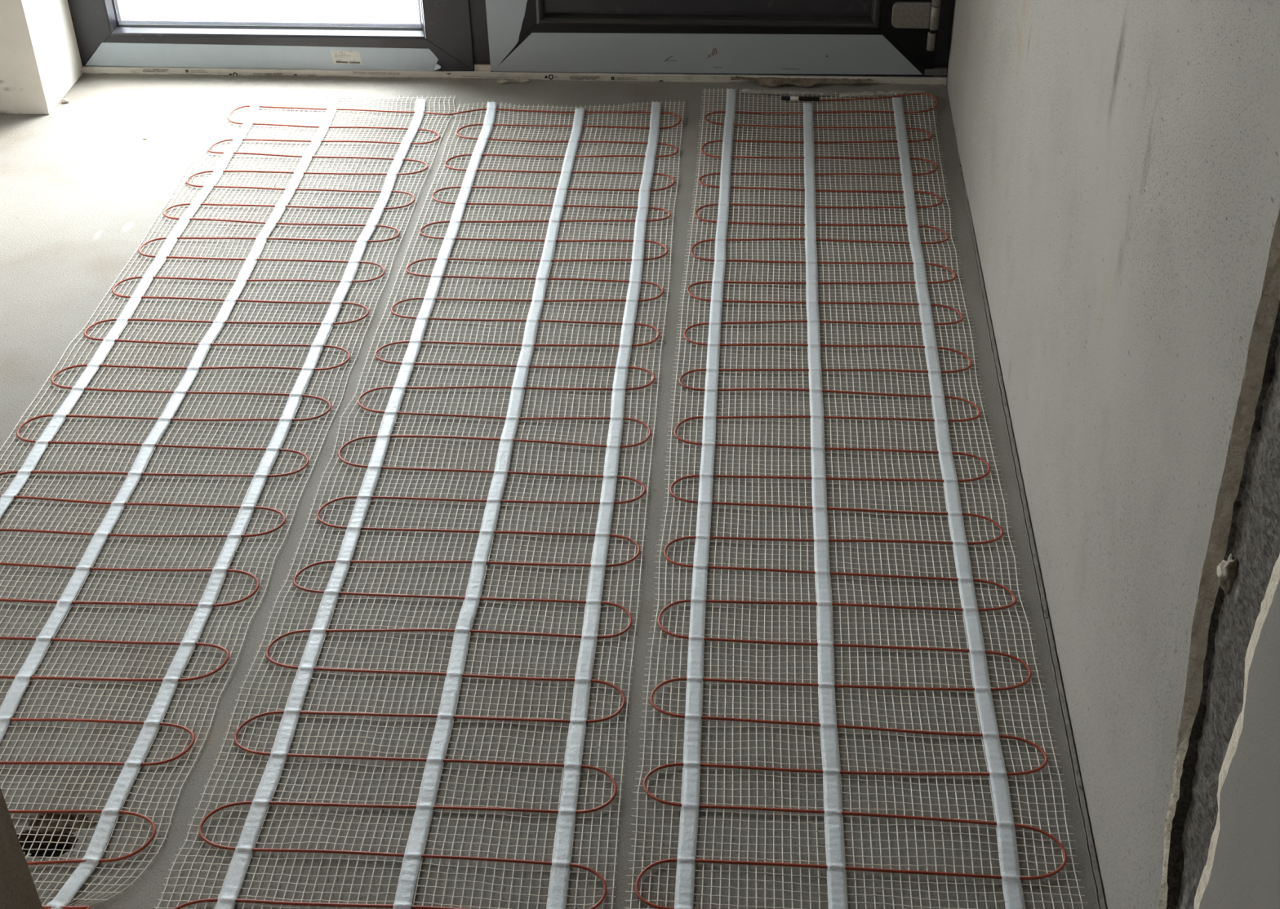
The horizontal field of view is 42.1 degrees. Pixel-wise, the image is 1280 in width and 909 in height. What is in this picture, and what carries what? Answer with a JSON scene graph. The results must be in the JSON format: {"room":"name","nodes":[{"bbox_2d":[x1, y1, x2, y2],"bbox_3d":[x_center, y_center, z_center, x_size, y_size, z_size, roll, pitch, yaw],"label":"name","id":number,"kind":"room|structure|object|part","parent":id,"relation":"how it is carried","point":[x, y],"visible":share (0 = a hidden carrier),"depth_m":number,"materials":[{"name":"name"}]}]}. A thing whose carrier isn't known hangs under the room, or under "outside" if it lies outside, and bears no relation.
{"room":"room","nodes":[
{"label":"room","id":0,"kind":"room"},
{"bbox_2d":[0,787,43,908],"bbox_3d":[-1.462,-0.321,0.930,3.950,2.500,0.120,2,36,4],"label":"wall","id":1,"kind":"structure","parent":0,"point":[18,891],"depth_m":1.39,"materials":[{"name":"beige paint"}]},
{"bbox_2d":[0,0,82,114],"bbox_3d":[-1.296,-1.893,3.067,3.930,2.500,0.502,2,36,4],"label":"wall","id":2,"kind":"structure","parent":0,"point":[40,59],"depth_m":3.57,"materials":[{"name":"paint"}]},
{"bbox_2d":[67,0,474,71],"bbox_3d":[-0.832,-1.740,3.148,0.897,2.116,0.083,2,36,4],"label":"window","id":3,"kind":"structure","parent":2,"relation":"in","point":[444,42],"depth_m":3.71,"materials":[{"name":"black"}]},
{"bbox_2d":[333,51,351,60],"bbox_3d":[-0.661,-0.891,3.715,0.048,0.022,0.001,2,36,4],"label":"print","id":4,"kind":"object","parent":3,"relation":"on","point":[337,55],"depth_m":3.72,"materials":[{"name":"grey paper"}]},
{"bbox_2d":[336,61,359,63],"bbox_3d":[-0.654,-0.879,3.723,0.054,0.005,0.001,2,36,4],"label":"print","id":5,"kind":"object","parent":3,"relation":"on","point":[337,62],"depth_m":3.72,"materials":[{"name":"black"}]},
{"bbox_2d":[82,72,945,87],"bbox_3d":[-0.297,-0.836,3.711,1.940,0.006,0.016,2,36,4],"label":"trim","id":6,"kind":"structure","parent":2,"relation":"attached to","point":[135,75],"depth_m":3.72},
{"bbox_2d":[469,0,954,75],"bbox_3d":[0.139,-1.710,3.081,1.049,2.114,0.096,2,36,4],"label":"door","id":7,"kind":"structure","parent":2,"relation":"in","point":[884,37],"depth_m":3.63,"materials":[{"name":"black"}]},
{"bbox_3d":[0.132,-1.691,3.069,0.746,1.870,0.032,2,36,4],"label":"panel moulding","id":8,"kind":"part","parent":7,"relation":"part of","materials":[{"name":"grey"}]},
{"bbox_3d":[0.582,-0.944,3.567,0.081,0.056,0.012,2,36,4],"label":"hinge plate","id":9,"kind":"part","parent":7,"relation":"part of","materials":[{"name":"grey metal"}]},
{"bbox_2d":[928,5,939,33],"bbox_3d":[0.632,-0.934,3.564,0.017,0.061,0.018,2,36,4],"label":"hinge","id":10,"kind":"object","parent":7,"relation":"in","point":[934,11],"depth_m":3.56,"materials":[{"name":"silver metal"}]},
{"bbox_2d":[352,71,515,78],"bbox_3d":[-0.456,-0.849,3.722,0.378,0.013,0.001,2,36,4],"label":"print","id":11,"kind":"object","parent":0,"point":[366,74],"depth_m":3.72,"materials":[{"name":"black"}]},
{"bbox_2d":[0,74,1106,908],"bbox_3d":[-1.442,0.818,1.592,3.970,0.120,5.800,2,36,4],"label":"floor","id":12,"kind":"structure","parent":0,"point":[82,185],"depth_m":2.46,"materials":[{"name":"grey concrete"}]},
{"bbox_2d":[22,852,33,858],"bbox_3d":[-0.729,0.475,1.950,0.037,0.011,0.022,2,36,4],"label":"scrap","id":13,"kind":"object","parent":12,"relation":"on","point":[29,855],"visible":0.22,"depth_m":1.95,"materials":[{"name":"grey"}]},
{"bbox_2d":[29,844,70,858],"bbox_3d":[-0.703,0.485,1.985,0.075,0.033,0.030,-15,38,-18],"label":"hole","id":14,"kind":"object","parent":12,"relation":"on","point":[49,853],"visible":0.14,"depth_m":1.98,"materials":[{"name":"black"}]},
{"bbox_2d":[61,97,69,102],"bbox_3d":[-1.263,-0.778,3.652,0.017,0.010,0.013,-13,38,-16],"label":"crumb","id":15,"kind":"object","parent":12,"relation":"on","point":[64,100],"visible":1,"depth_m":3.65,"materials":[{"name":"white"}]},
{"bbox_2d":[0,87,455,908],"bbox_3d":[-0.738,-0.129,2.753,0.548,0.007,2.299,2,36,4],"label":"mat","id":16,"kind":"object","parent":12,"relation":"on","point":[95,852],"visible":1,"depth_m":2.60,"materials":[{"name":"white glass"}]},
{"bbox_2d":[154,100,685,908],"bbox_3d":[-0.222,-0.103,2.705,0.526,0.008,2.273,2,36,4],"label":"mat","id":17,"kind":"object","parent":12,"relation":"on","point":[561,865],"visible":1,"depth_m":2.37,"materials":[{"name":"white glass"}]},
{"bbox_2d":[495,79,507,84],"bbox_3d":[-0.308,-0.831,3.702,0.027,0.011,0.015,2,36,4],"label":"crumb","id":18,"kind":"object","parent":12,"relation":"on","point":[500,81],"visible":1,"depth_m":3.70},
{"bbox_2d":[515,78,529,82],"bbox_3d":[-0.262,-0.834,3.704,0.033,0.010,0.009,2,36,4],"label":"flake","id":19,"kind":"object","parent":12,"relation":"on","point":[518,80],"visible":1,"depth_m":3.70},
{"bbox_2d":[731,75,873,86],"bbox_3d":[0.356,-0.821,3.660,0.312,0.016,0.024,2,36,4],"label":"packing tape","id":20,"kind":"object","parent":12,"relation":"on","point":[768,81],"visible":1,"depth_m":3.66,"materials":[{"name":"beige plastic"}]},
{"bbox_2d":[625,88,1088,908],"bbox_3d":[0.309,-0.109,2.697,0.526,0.011,2.343,2,36,4],"label":"mat","id":21,"kind":"object","parent":12,"relation":"on","point":[690,806],"visible":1,"depth_m":2.36,"materials":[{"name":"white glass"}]},
{"bbox_2d":[946,0,1279,908],"bbox_3d":[0.565,-0.186,0.781,0.180,2.600,5.950,2,36,4],"label":"wall","id":22,"kind":"structure","parent":0,"point":[1120,159],"depth_m":1.73,"materials":[{"name":"paint"}]},
{"bbox_2d":[951,120,1106,908],"bbox_3d":[0.580,-0.030,2.593,0.012,0.007,2.280,2,36,4],"label":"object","id":23,"kind":"structure","parent":22,"relation":"attached to","point":[1078,783],"depth_m":2.29,"materials":[{"name":"plastic"}]},
{"label":"outside","id":24,"kind":"structure","parent":0,"visible":0},
{"bbox_2d":[120,0,424,23],"bbox_3d":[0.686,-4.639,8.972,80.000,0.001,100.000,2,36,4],"label":"window pane","id":25,"kind":"structure","parent":24,"point":[291,10],"depth_m":4.24,"materials":[{"name":"glass"}]}
]}

